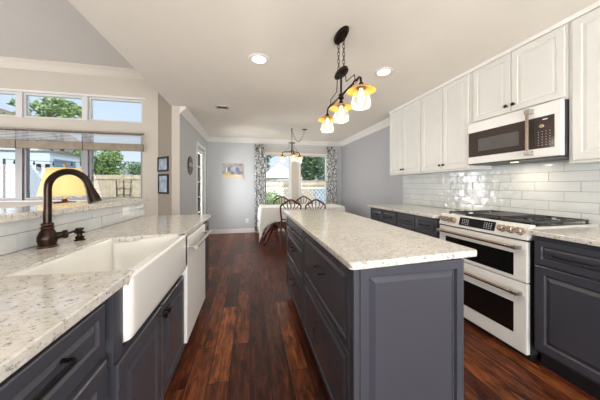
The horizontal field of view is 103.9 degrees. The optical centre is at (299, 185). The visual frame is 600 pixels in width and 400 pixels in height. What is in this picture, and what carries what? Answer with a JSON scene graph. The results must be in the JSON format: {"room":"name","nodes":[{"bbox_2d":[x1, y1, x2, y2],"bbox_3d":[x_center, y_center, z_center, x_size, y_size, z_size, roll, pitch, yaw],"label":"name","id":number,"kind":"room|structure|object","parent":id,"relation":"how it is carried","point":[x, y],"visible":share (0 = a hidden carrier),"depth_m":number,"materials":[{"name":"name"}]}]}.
{"room":"kitchen","nodes":[
{"label":"kitchen","id":0,"kind":"room"},
{"bbox_2d":[0,0,134,68],"bbox_3d":[-3.342,-1.900,0.138,4.120,0.120,7.060,0,0,-12],"label":"ceiling","id":1,"kind":"structure","parent":0,"point":[50,30],"depth_m":2.89,"materials":[{"name":"paint"}]},
{"bbox_2d":[0,56,157,215],"bbox_3d":[-4.161,-0.315,3.460,3.900,3.050,0.220,0,0,-12],"label":"wall","id":2,"kind":"structure","parent":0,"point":[10,78],"depth_m":3.62,"materials":[{"name":"beige paint"}]},
{"bbox_2d":[0,127,16,147],"bbox_3d":[-4.646,-0.700,3.318,1.048,0.290,0.055,0,0,-12],"label":"window blind","id":3,"kind":"object","parent":2,"relation":"attached to","point":[3,143],"visible":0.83,"depth_m":3.39,"materials":[{"name":"beige fabric"}]},
{"bbox_2d":[0,129,16,199],"bbox_3d":[-4.665,-0.318,3.404,0.992,1.055,0.060,0,0,-12],"label":"window","id":4,"kind":"structure","parent":2,"relation":"attached to","point":[7,130],"depth_m":3.47,"materials":[{"name":"metal"}]},
{"bbox_2d":[0,91,16,116],"bbox_3d":[-4.665,-1.202,3.404,0.992,0.375,0.060,0,0,-12],"label":"window","id":5,"kind":"structure","parent":2,"relation":"attached to","point":[1,92],"depth_m":3.46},
{"bbox_2d":[15,128,84,149],"bbox_3d":[-3.721,-0.700,3.515,0.828,0.290,0.055,0,0,-12],"label":"window blind","id":6,"kind":"object","parent":2,"relation":"attached to","point":[25,143],"visible":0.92,"depth_m":3.49,"materials":[{"name":"beige fabric"}]},
{"bbox_2d":[23,130,82,199],"bbox_3d":[-3.739,-0.318,3.601,0.772,1.055,0.060,0,0,-12],"label":"window","id":7,"kind":"structure","parent":2,"relation":"attached to","point":[26,151],"depth_m":3.53,"materials":[{"name":"metal"}]},
{"bbox_2d":[23,92,82,119],"bbox_3d":[-3.739,-1.202,3.601,0.772,0.375,0.060,0,0,-12],"label":"window","id":8,"kind":"structure","parent":2,"relation":"attached to","point":[25,95],"depth_m":3.54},
{"bbox_2d":[83,130,143,151],"bbox_3d":[-2.912,-0.700,3.687,0.818,0.290,0.055,0,0,-12],"label":"window blind","id":9,"kind":"object","parent":2,"relation":"attached to","point":[87,145],"visible":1,"depth_m":3.67,"materials":[{"name":"beige fabric"}]},
{"bbox_2d":[89,133,141,198],"bbox_3d":[-2.930,-0.318,3.773,0.762,1.055,0.060,0,0,-12],"label":"window","id":10,"kind":"structure","parent":2,"relation":"attached to","point":[91,152],"depth_m":3.72,"materials":[{"name":"metal"}]},
{"bbox_2d":[89,97,141,122],"bbox_3d":[-2.930,-1.202,3.773,0.762,0.375,0.060,0,0,-12],"label":"window","id":11,"kind":"structure","parent":2,"relation":"attached to","point":[91,99],"depth_m":3.73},
{"bbox_2d":[158,93,171,214],"bbox_3d":[-2.117,-0.315,3.772,0.430,3.050,0.108,0,0,33],"label":"wall","id":12,"kind":"structure","parent":0,"point":[164,108],"depth_m":3.71,"materials":[{"name":"beige paint"}]},
{"bbox_2d":[157,156,168,171],"bbox_3d":[-2.180,-0.347,3.735,0.315,0.235,0.021,0,0,33],"label":"picture frame","id":13,"kind":"object","parent":12,"relation":"attached to","point":[162,162],"visible":1,"depth_m":3.73,"materials":[{"name":"black wood"}]},
{"bbox_2d":[159,158,166,169],"bbox_3d":[-2.179,-0.347,3.736,0.255,0.175,0.004,0,0,33],"label":"print","id":14,"kind":"object","parent":13,"relation":"attached to","point":[162,161],"depth_m":3.73},
{"bbox_2d":[158,174,168,193],"bbox_3d":[-2.173,-0.033,3.731,0.300,0.315,0.021,0,0,33],"label":"picture frame","id":15,"kind":"object","parent":12,"relation":"attached to","point":[163,179],"visible":1,"depth_m":3.72,"materials":[{"name":"black wood"}]},
{"bbox_2d":[159,176,166,191],"bbox_3d":[-2.172,-0.033,3.732,0.240,0.255,0.004,0,0,33],"label":"print","id":16,"kind":"object","parent":15,"relation":"attached to","point":[162,179],"depth_m":3.73},
{"bbox_2d":[172,106,179,214],"bbox_3d":[-1.910,-0.010,3.617,0.113,2.440,0.020,0,0,-12],"label":"wall","id":17,"kind":"structure","parent":0,"point":[175,109],"depth_m":3.61,"materials":[{"name":"beige paint"}]},
{"bbox_2d":[180,114,206,214],"bbox_3d":[-2.166,-0.010,4.820,0.110,2.440,2.450,0,0,-12],"label":"wall","id":18,"kind":"structure","parent":0,"point":[189,135],"depth_m":4.14,"materials":[{"name":"grey paint"}]},
{"bbox_2d":[187,156,192,174],"bbox_3d":[-1.971,-0.370,4.232,0.026,0.340,0.340,0,0,-12],"label":"wall plaque","id":19,"kind":"object","parent":18,"relation":"attached to","point":[190,161],"visible":1,"depth_m":4.18,"materials":[{"name":"tile"}]},
{"bbox_2d":[180,106,209,141],"bbox_3d":[-2.052,-1.175,4.778,0.095,0.110,2.340,0,0,-12],"label":"trim","id":20,"kind":"structure","parent":18,"relation":"attached to","point":[184,111],"depth_m":4.32,"materials":[{"name":"paint"}]},
{"bbox_2d":[198,148,202,214],"bbox_3d":[-2.217,0.180,5.213,0.112,2.040,0.840,0,0,-12],"label":"door","id":21,"kind":"structure","parent":18,"relation":"in","point":[200,152],"depth_m":5.45,"materials":[{"name":"paint"}]},
{"bbox_2d":[196,141,205,214],"bbox_3d":[-2.187,0.150,5.219,0.015,2.120,0.980,0,0,-12],"label":"trim","id":22,"kind":"structure","parent":18,"relation":"attached to","point":[197,142],"depth_m":4.78,"materials":[{"name":"paint"}]},
{"bbox_2d":[207,142,341,229],"bbox_3d":[-0.594,-0.010,6.345,3.600,2.440,0.120,0,0,-12],"label":"wall","id":23,"kind":"structure","parent":0,"point":[230,202],"depth_m":6.05,"materials":[{"name":"grey paint"}]},
{"bbox_2d":[222,163,242,178],"bbox_3d":[-1.732,-0.385,6.027,0.500,0.390,0.027,0,0,-12],"label":"canvas painting","id":24,"kind":"object","parent":23,"relation":"attached to","point":[229,170],"visible":1,"depth_m":6.02},
{"bbox_2d":[210,228,284,233],"bbox_3d":[-0.579,1.157,6.279,3.600,0.105,0.016,0,0,-12],"label":"baseboard","id":25,"kind":"structure","parent":23,"relation":"attached to","point":[247,230],"depth_m":6.04,"materials":[{"name":"paint"}]},
{"bbox_2d":[208,137,340,145],"bbox_3d":[-0.571,-1.175,6.240,3.600,0.110,0.095,0,0,-12],"label":"trim","id":26,"kind":"structure","parent":23,"relation":"attached to","point":[211,139],"depth_m":6.19,"materials":[{"name":"paint"}]},
{"bbox_2d":[266,154,289,204],"bbox_3d":[-0.603,-0.045,6.341,0.660,1.610,0.065,0,0,-12],"label":"window","id":27,"kind":"structure","parent":23,"relation":"in","point":[288,180],"depth_m":6.33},
{"bbox_2d":[266,152,291,203],"bbox_3d":[-0.588,-0.045,6.270,0.740,1.690,0.030,0,0,-12],"label":"trim","id":28,"kind":"structure","parent":23,"relation":"attached to","point":[266,152],"depth_m":6.34,"materials":[{"name":"paint"}]},
{"bbox_2d":[252,143,338,147],"bbox_3d":[-0.081,-1.075,6.338,2.388,0.048,0.109,0,0,-12],"label":"curtain rod","id":29,"kind":"object","parent":23,"relation":"attached to","point":[252,143],"visible":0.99,"depth_m":6.28,"materials":[{"name":"metal"}]},
{"bbox_2d":[255,144,265,231],"bbox_3d":[-1.029,0.045,6.103,0.296,2.270,0.063,0,0,-12],"label":"curtain","id":30,"kind":"object","parent":29,"relation":"hanging from","point":[260,150],"visible":0.77,"depth_m":6.09,"materials":[{"name":"fabric"}]},
{"bbox_2d":[327,146,336,204],"bbox_3d":[0.883,0.045,6.510,0.296,2.270,0.063,0,0,-12],"label":"curtain","id":31,"kind":"object","parent":29,"relation":"hanging from","point":[331,152],"visible":0.6,"depth_m":6.50,"materials":[{"name":"fabric"}]},
{"bbox_2d":[266,149,326,203],"bbox_3d":[-0.076,-0.110,6.388,1.810,1.740,0.012,0,0,-12],"label":"trim","id":32,"kind":"structure","parent":23,"relation":"attached to","point":[295,163],"depth_m":6.37,"materials":[{"name":"beige paint"}]},
{"bbox_2d":[299,153,326,201],"bbox_3d":[0.383,-0.045,6.476,0.855,1.690,0.030,0,0,-12],"label":"trim","id":33,"kind":"structure","parent":23,"relation":"attached to","point":[300,153],"depth_m":6.39,"materials":[{"name":"paint"}]},
{"bbox_2d":[300,155,326,203],"bbox_3d":[0.368,-0.045,6.547,0.775,1.610,0.065,0,0,-12],"label":"window","id":34,"kind":"structure","parent":23,"relation":"in","point":[325,180],"depth_m":6.55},
{"bbox_2d":[68,0,599,141],"bbox_3d":[0.330,-1.290,1.956,3.820,0.120,9.090,0,0,-12],"label":"ceiling","id":35,"kind":"structure","parent":0,"point":[195,54],"depth_m":2.10,"materials":[{"name":"paint"}]},
{"bbox_2d":[215,105,229,109],"bbox_3d":[-1.208,-1.224,3.659,0.200,0.012,0.160,0,0,-12],"label":"ceiling vent","id":36,"kind":"object","parent":35,"relation":"in","point":[224,107],"visible":1,"depth_m":3.65,"materials":[{"name":"white metal"}]},
{"bbox_2d":[248,53,268,64],"bbox_3d":[-0.398,-1.225,2.277,0.200,0.010,0.200,0,0,-12],"label":"recessed light","id":37,"kind":"object","parent":35,"relation":"in","point":[256,58],"visible":1,"depth_m":2.26,"materials":[{"name":"paint"}]},
{"bbox_2d":[279,128,306,161],"bbox_3d":[-0.131,-0.868,5.063,0.525,0.724,0.568,0,0,-42],"label":"chandelier","id":38,"kind":"object","parent":35,"relation":"hanging from","point":[291,142],"visible":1,"depth_m":5.06,"materials":[{"name":"brown metal"}]},
{"bbox_2d":[318,26,375,128],"bbox_3d":[0.335,-0.873,1.911,0.188,0.714,0.888,0,0,-12],"label":"pendant light","id":39,"kind":"object","parent":35,"relation":"hanging from","point":[361,90],"visible":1,"depth_m":1.87,"materials":[{"name":"brown metal"}]},
{"bbox_2d":[374,67,393,76],"bbox_3d":[0.903,-1.225,2.533,0.200,0.010,0.200,0,0,-12],"label":"recessed light","id":40,"kind":"object","parent":35,"relation":"in","point":[385,71],"visible":1,"depth_m":2.51,"materials":[{"name":"paint"}]},
{"bbox_2d":[389,1,599,113],"bbox_3d":[1.800,-1.212,2.463,0.018,0.035,2.970,0,0,-12],"label":"trim","id":41,"kind":"structure","parent":35,"relation":"attached to","point":[597,4],"depth_m":2.04,"materials":[{"name":"paint"}]},
{"bbox_2d":[163,231,590,399],"bbox_3d":[-1.685,1.250,1.528,7.940,0.080,9.090,0,0,-12],"label":"floor","id":42,"kind":"structure","parent":0,"point":[248,340],"depth_m":1.72,"materials":[{"name":"brown wood"}]},
{"bbox_2d":[0,301,106,399],"bbox_3d":[-0.737,0.767,0.102,0.662,0.885,1.105,0,0,-12],"label":"base cabinet","id":43,"kind":"object","parent":42,"relation":"on","point":[73,366],"visible":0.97,"depth_m":0.54,"materials":[{"name":"wood"}]},
{"bbox_2d":[0,214,210,382],"bbox_3d":[-0.767,0.310,0.164,0.633,0.030,4.640,0,0,-12],"label":"countertop","id":44,"kind":"structure","parent":43,"relation":"on","point":[35,310],"depth_m":0.68,"materials":[{"name":"stone"}]},
{"bbox_2d":[36,168,101,248],"bbox_3d":[-1.138,0.104,1.196,0.263,0.381,0.157,0,0,-12],"label":"faucet","id":45,"kind":"object","parent":44,"relation":"on","point":[47,237],"visible":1,"depth_m":1.13,"materials":[{"name":"brown metal"}]},
{"bbox_2d":[74,227,85,240],"bbox_3d":[-1.198,0.261,1.279,0.048,0.069,0.048,0,0,-12],"label":"soap dispenser","id":46,"kind":"object","parent":44,"relation":"on","point":[80,237],"visible":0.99,"depth_m":1.27,"materials":[{"name":"brown metal"}]},
{"bbox_2d":[6,234,186,341],"bbox_3d":[-0.835,0.411,1.078,0.416,0.226,0.720,0,0,-12],"label":"farmhouse sink","id":47,"kind":"object","parent":44,"relation":"in","point":[157,263],"visible":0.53,"depth_m":1.07,"materials":[{"name":"ceramic"}]},
{"bbox_2d":[105,275,183,399],"bbox_3d":[-0.934,0.768,1.024,0.660,0.884,0.778,0,0,-12],"label":"base cabinet","id":48,"kind":"object","parent":42,"relation":"on","point":[142,367],"visible":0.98,"depth_m":0.94,"materials":[{"name":"wood"}]},
{"bbox_2d":[171,224,211,379],"bbox_3d":[-1.046,0.770,1.728,0.672,0.880,0.615,0,0,-12],"label":"dishwasher","id":49,"kind":"object","parent":42,"relation":"on","point":[194,273],"visible":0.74,"depth_m":1.65,"materials":[{"name":"metal"}]},
{"bbox_2d":[203,220,208,293],"bbox_3d":[-1.193,0.767,2.164,0.627,0.885,0.270,0,0,-12],"label":"base cabinet","id":50,"kind":"object","parent":42,"relation":"on","point":[206,222],"visible":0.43,"depth_m":2.27,"materials":[{"name":"wood"}]},
{"bbox_2d":[261,223,286,245],"bbox_3d":[0.022,0.831,5.352,1.790,0.752,0.940,0,0,-12],"label":"dining table","id":51,"kind":"object","parent":42,"relation":"on","point":[272,226],"visible":0.15,"depth_m":5.01,"materials":[{"name":"brown wood"}]},
{"bbox_2d":[257,204,344,241],"bbox_3d":[0.010,0.805,5.414,1.950,0.712,0.979,0,0,-12],"label":"tablecloth","id":52,"kind":"object","parent":51,"relation":"on","point":[267,214],"visible":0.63,"depth_m":4.86,"materials":[{"name":"fabric"}]},
{"bbox_2d":[273,196,289,236],"bbox_3d":[-0.419,0.735,5.813,0.499,0.959,0.545,0,0,-12],"label":"dining chair","id":53,"kind":"object","parent":42,"relation":"on","point":[280,196],"visible":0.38,"depth_m":6.02,"materials":[{"name":"brown wood"}]},
{"bbox_2d":[276,199,301,247],"bbox_3d":[-0.230,0.735,4.876,0.499,0.959,0.545,0,0,-12],"label":"dining chair","id":54,"kind":"object","parent":42,"relation":"on","point":[280,224],"visible":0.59,"depth_m":4.66,"materials":[{"name":"wood"}]},
{"bbox_2d":[296,196,311,203],"bbox_3d":[0.148,0.735,5.934,0.499,0.959,0.545,0,0,-12],"label":"dining chair","id":55,"kind":"object","parent":42,"relation":"on","point":[301,196],"visible":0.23,"depth_m":6.17,"materials":[{"name":"brown wood"}]},
{"bbox_2d":[305,199,325,208],"bbox_3d":[0.269,0.735,4.982,0.499,0.959,0.545,0,0,-12],"label":"dining chair","id":56,"kind":"object","parent":42,"relation":"on","point":[313,200],"visible":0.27,"depth_m":4.74,"materials":[{"name":"brown wood"}]},
{"bbox_2d":[282,209,476,399],"bbox_3d":[0.318,0.751,1.970,0.708,0.917,2.058,0,0,-12],"label":"kitchen island","id":57,"kind":"object","parent":42,"relation":"on","point":[379,306],"visible":1,"depth_m":1.02,"materials":[{"name":"wood"}]},
{"bbox_2d":[371,207,397,226],"bbox_3d":[1.494,0.767,3.429,0.726,0.885,0.683,0,0,-12],"label":"base cabinet","id":58,"kind":"object","parent":42,"relation":"on","point":[381,215],"visible":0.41,"depth_m":3.30,"materials":[{"name":"wood"}]},
{"bbox_2d":[397,212,441,238],"bbox_3d":[1.637,0.767,2.759,0.726,0.885,0.685,0,0,-12],"label":"base cabinet","id":59,"kind":"object","parent":42,"relation":"on","point":[419,224],"visible":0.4,"depth_m":2.62,"materials":[{"name":"painted wood"}]},
{"bbox_2d":[367,204,472,217],"bbox_3d":[1.554,0.309,3.094,0.728,0.030,1.395,0,0,-12],"label":"countertop","id":60,"kind":"structure","parent":59,"relation":"on","point":[426,211],"depth_m":2.94,"materials":[{"name":"stone"}]},
{"bbox_2d":[436,210,598,360],"bbox_3d":[1.768,0.725,2.030,0.748,0.970,0.760,0,0,-12],"label":"range","id":61,"kind":"object","parent":42,"relation":"on","point":[498,281],"visible":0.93,"depth_m":1.78,"materials":[{"name":"white metal"}]},
{"bbox_2d":[534,235,599,399],"bbox_3d":[1.944,0.767,1.316,0.726,0.885,0.665,0,0,-12],"label":"base cabinet","id":62,"kind":"object","parent":42,"relation":"on","point":[566,273],"visible":0.99,"depth_m":1.40,"materials":[{"name":"painted wood"}]},
{"bbox_2d":[528,226,599,246],"bbox_3d":[1.957,0.309,1.247,0.708,0.030,0.825,0,0,-12],"label":"countertop","id":63,"kind":"structure","parent":62,"relation":"on","point":[583,235],"depth_m":1.46,"materials":[{"name":"stone"}]},
{"bbox_2d":[540,365,597,399],"bbox_3d":[1.697,1.201,1.128,0.020,0.018,0.900,0,0,-12],"label":"trim","id":64,"kind":"structure","parent":42,"relation":"on","point":[552,373],"depth_m":1.42,"materials":[{"name":"brown wood"}]},
{"bbox_3d":[-2.069,0.845,2.013,0.490,0.730,1.000,0,0,-12],"label":"console table","id":65,"kind":"object","parent":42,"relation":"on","visible":0},
{"bbox_2d":[36,163,85,203],"bbox_3d":[-2.025,0.143,2.023,0.329,0.674,0.329,0,0,-12],"label":"table lamp","id":66,"kind":"object","parent":65,"relation":"on","point":[65,185],"visible":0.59,"depth_m":1.93,"materials":[{"name":"cream yellow fabric"},{"name":"brass"}]},
{"bbox_2d":[342,126,466,218],"bbox_3d":[2.149,-0.010,2.344,0.100,2.440,9.090,0,0,-12],"label":"wall","id":67,"kind":"structure","parent":0,"point":[366,178],"depth_m":5.15,"materials":[{"name":"grey paint"}]},
{"bbox_2d":[340,117,389,145],"bbox_3d":[1.419,-1.175,5.306,0.095,0.110,2.750,0,0,-12],"label":"trim","id":68,"kind":"structure","parent":67,"relation":"attached to","point":[385,123],"depth_m":5.05,"materials":[{"name":"paint"}]},
{"bbox_2d":[390,98,434,175],"bbox_3d":[1.673,-0.702,3.576,0.297,1.053,0.741,0,0,-12],"label":"upper cabinet","id":69,"kind":"object","parent":67,"relation":"attached to","point":[406,122],"visible":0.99,"depth_m":3.48,"materials":[{"name":"white wood"}]},
{"bbox_2d":[422,72,491,172],"bbox_3d":[1.828,-0.702,2.847,0.297,1.053,0.745,0,0,-12],"label":"upper cabinet","id":70,"kind":"object","parent":67,"relation":"attached to","point":[447,112],"visible":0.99,"depth_m":2.74,"materials":[{"name":"white wood"}]},
{"bbox_2d":[403,160,599,225],"bbox_3d":[2.079,0.039,2.400,0.011,0.508,3.230,0,0,-12],"label":"tile backsplash","id":71,"kind":"structure","parent":67,"relation":"attached to","point":[559,188],"depth_m":2.24,"materials":[{"name":"tile"}]},
{"bbox_2d":[470,190,476,199],"bbox_3d":[2.004,0.103,2.716,0.010,0.118,0.075,0,0,-12],"label":"wall outlet","id":72,"kind":"object","parent":71,"relation":"attached to","point":[473,193],"visible":1,"depth_m":2.71,"materials":[{"name":"plastic"}]},
{"bbox_2d":[473,23,568,122],"bbox_3d":[1.985,-0.934,2.111,0.297,0.588,0.756,0,0,-12],"label":"upper cabinet","id":73,"kind":"object","parent":67,"relation":"attached to","point":[535,73],"visible":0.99,"depth_m":1.97,"materials":[{"name":"white wood"}]},
{"bbox_2d":[468,99,568,165],"bbox_3d":[1.954,-0.423,2.103,0.359,0.425,0.750,0,0,-12],"label":"microwave","id":74,"kind":"object","parent":73,"relation":"attached to","point":[539,133],"visible":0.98,"depth_m":1.95,"materials":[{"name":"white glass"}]},
{"bbox_2d":[569,7,599,163],"bbox_3d":[2.154,-0.697,1.389,0.267,1.063,0.720,0,0,-12],"label":"upper cabinet","id":75,"kind":"object","parent":67,"relation":"attached to","point":[584,31],"visible":1,"depth_m":1.62,"materials":[{"name":"white wood"}]},
{"bbox_3d":[-1.083,0.683,-0.220,0.130,1.055,5.220,0,0,-12],"label":"wall","id":76,"kind":"structure","parent":0,"visible":0},
{"bbox_2d":[0,202,144,255],"bbox_3d":[-1.071,0.225,0.089,0.012,0.138,4.620,0,0,-12],"label":"tile backsplash","id":77,"kind":"structure","parent":76,"relation":"attached to","point":[18,235],"depth_m":1.33,"materials":[{"name":"tile"}]},
{"bbox_2d":[123,206,129,215],"bbox_3d":[-1.465,0.210,1.989,0.010,0.070,0.115,0,0,-12],"label":"wall outlet","id":78,"kind":"object","parent":77,"relation":"attached to","point":[126,210],"visible":1,"depth_m":1.98,"materials":[{"name":"plastic"}]},
{"bbox_2d":[0,198,149,223],"bbox_3d":[-1.194,0.138,0.099,0.305,0.035,4.690,0,0,-12],"label":"ledge slab","id":79,"kind":"object","parent":76,"relation":"on","point":[14,214],"visible":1,"depth_m":1.32,"materials":[{"name":"stone"}]},
{"label":"outside","id":80,"kind":"structure","parent":0,"visible":0},
{"bbox_3d":[-4.162,1.410,19.562,80.000,0.100,80.000,0,0,-12],"label":"lawn","id":81,"kind":"structure","parent":80,"visible":0},
{"bbox_2d":[0,149,80,197],"bbox_3d":[-12.028,0.035,7.953,6.980,2.650,1.645,0,0,-12],"label":"house","id":82,"kind":"structure","parent":81,"relation":"on","point":[59,158],"depth_m":7.89,"materials":[{"name":"white"}]},
{"bbox_2d":[0,108,80,168],"bbox_3d":[-25.855,-2.615,22.052,7.800,7.950,6.700,0,0,-12],"label":"house","id":83,"kind":"structure","parent":81,"relation":"on","point":[1,110],"depth_m":20.16,"materials":[{"name":"white"}]},
{"bbox_2d":[1,97,81,152],"bbox_3d":[-13.023,-1.661,12.457,3.919,6.049,2.150,0,0,-12],"label":"tree","id":84,"kind":"object","parent":81,"relation":"on","point":[59,107],"visible":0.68,"depth_m":12.11,"materials":[{"name":"green plant"}]},
{"bbox_2d":[3,159,138,197],"bbox_3d":[-5.479,0.305,7.013,5.450,2.110,0.050,0,0,-12],"label":"string lights","id":85,"kind":"object","parent":81,"relation":"on","point":[4,160],"visible":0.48,"depth_m":6.46},
{"bbox_2d":[73,150,126,174],"bbox_3d":[-14.055,-0.813,16.406,3.472,4.352,2.630,0,0,-12],"label":"tree","id":86,"kind":"object","parent":81,"relation":"on","point":[100,168],"visible":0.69,"depth_m":16.10,"materials":[{"name":"green plant"}]},
{"bbox_2d":[80,174,140,196],"bbox_3d":[-11.197,0.395,10.868,14.619,1.930,0.120,0,0,-12],"label":"fence","id":87,"kind":"object","parent":81,"relation":"on","point":[105,185],"visible":0.09,"depth_m":11.38,"materials":[{"name":"brown wood"}]},
{"bbox_2d":[116,180,131,196],"bbox_3d":[-8.362,0.535,11.154,0.716,1.653,0.136,0,0,-12],"label":"trellis","id":88,"kind":"object","parent":81,"relation":"on","point":[123,188],"visible":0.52,"depth_m":11.14,"materials":[{"name":"brown wood"}]},
{"bbox_2d":[118,161,140,174],"bbox_3d":[-12.995,-0.371,19.607,3.555,3.468,2.528,0,0,-12],"label":"tree","id":89,"kind":"object","parent":81,"relation":"on","point":[134,166],"visible":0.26,"depth_m":19.03,"materials":[{"name":"green plant"}]},
{"bbox_2d":[267,155,275,179],"bbox_3d":[-2.492,-1.097,13.145,3.017,4.921,2.391,0,0,-12],"label":"tree","id":90,"kind":"object","parent":81,"relation":"on","point":[268,159],"visible":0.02,"depth_m":13.18,"materials":[{"name":"green plant"}]},
{"bbox_2d":[267,189,282,204],"bbox_3d":[-0.893,0.733,7.671,0.712,1.254,0.723,0,0,-12],"label":"potted shrub","id":91,"kind":"object","parent":81,"relation":"on","point":[277,195],"visible":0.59,"depth_m":7.60,"materials":[{"name":"green plant"}]},
{"bbox_2d":[267,163,301,200],"bbox_3d":[-0.849,0.210,9.634,1.650,2.300,1.400,0,0,-12],"label":"canopy","id":92,"kind":"object","parent":81,"relation":"on","point":[279,171],"visible":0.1,"depth_m":9.18,"materials":[{"name":"white fabric"}]},
{"bbox_2d":[267,182,324,203],"bbox_3d":[0.866,0.545,11.594,7.519,1.630,0.120,0,0,-12],"label":"fence","id":93,"kind":"object","parent":81,"relation":"on","point":[269,184],"visible":0.02,"depth_m":11.45,"materials":[{"name":"brown wood"}]},
{"bbox_2d":[267,187,324,203],"bbox_3d":[0.160,0.685,8.520,7.406,1.271,0.060,0,0,-12],"label":"lattice screen","id":94,"kind":"object","parent":81,"relation":"on","point":[270,188],"visible":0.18,"depth_m":8.52,"materials":[{"name":"beige wood"}]},
{"bbox_2d":[301,156,324,202],"bbox_3d":[0.477,-0.978,13.902,2.863,4.683,2.292,0,0,35],"label":"tree","id":95,"kind":"object","parent":81,"relation":"on","point":[310,166],"visible":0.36,"depth_m":13.40,"materials":[{"name":"green plant"}]},
{"bbox_2d":[314,189,324,203],"bbox_3d":[1.012,0.738,9.419,0.800,1.244,0.704,0,0,-12],"label":"lattice panel","id":96,"kind":"object","parent":81,"relation":"on","point":[317,190],"visible":0.07,"depth_m":9.58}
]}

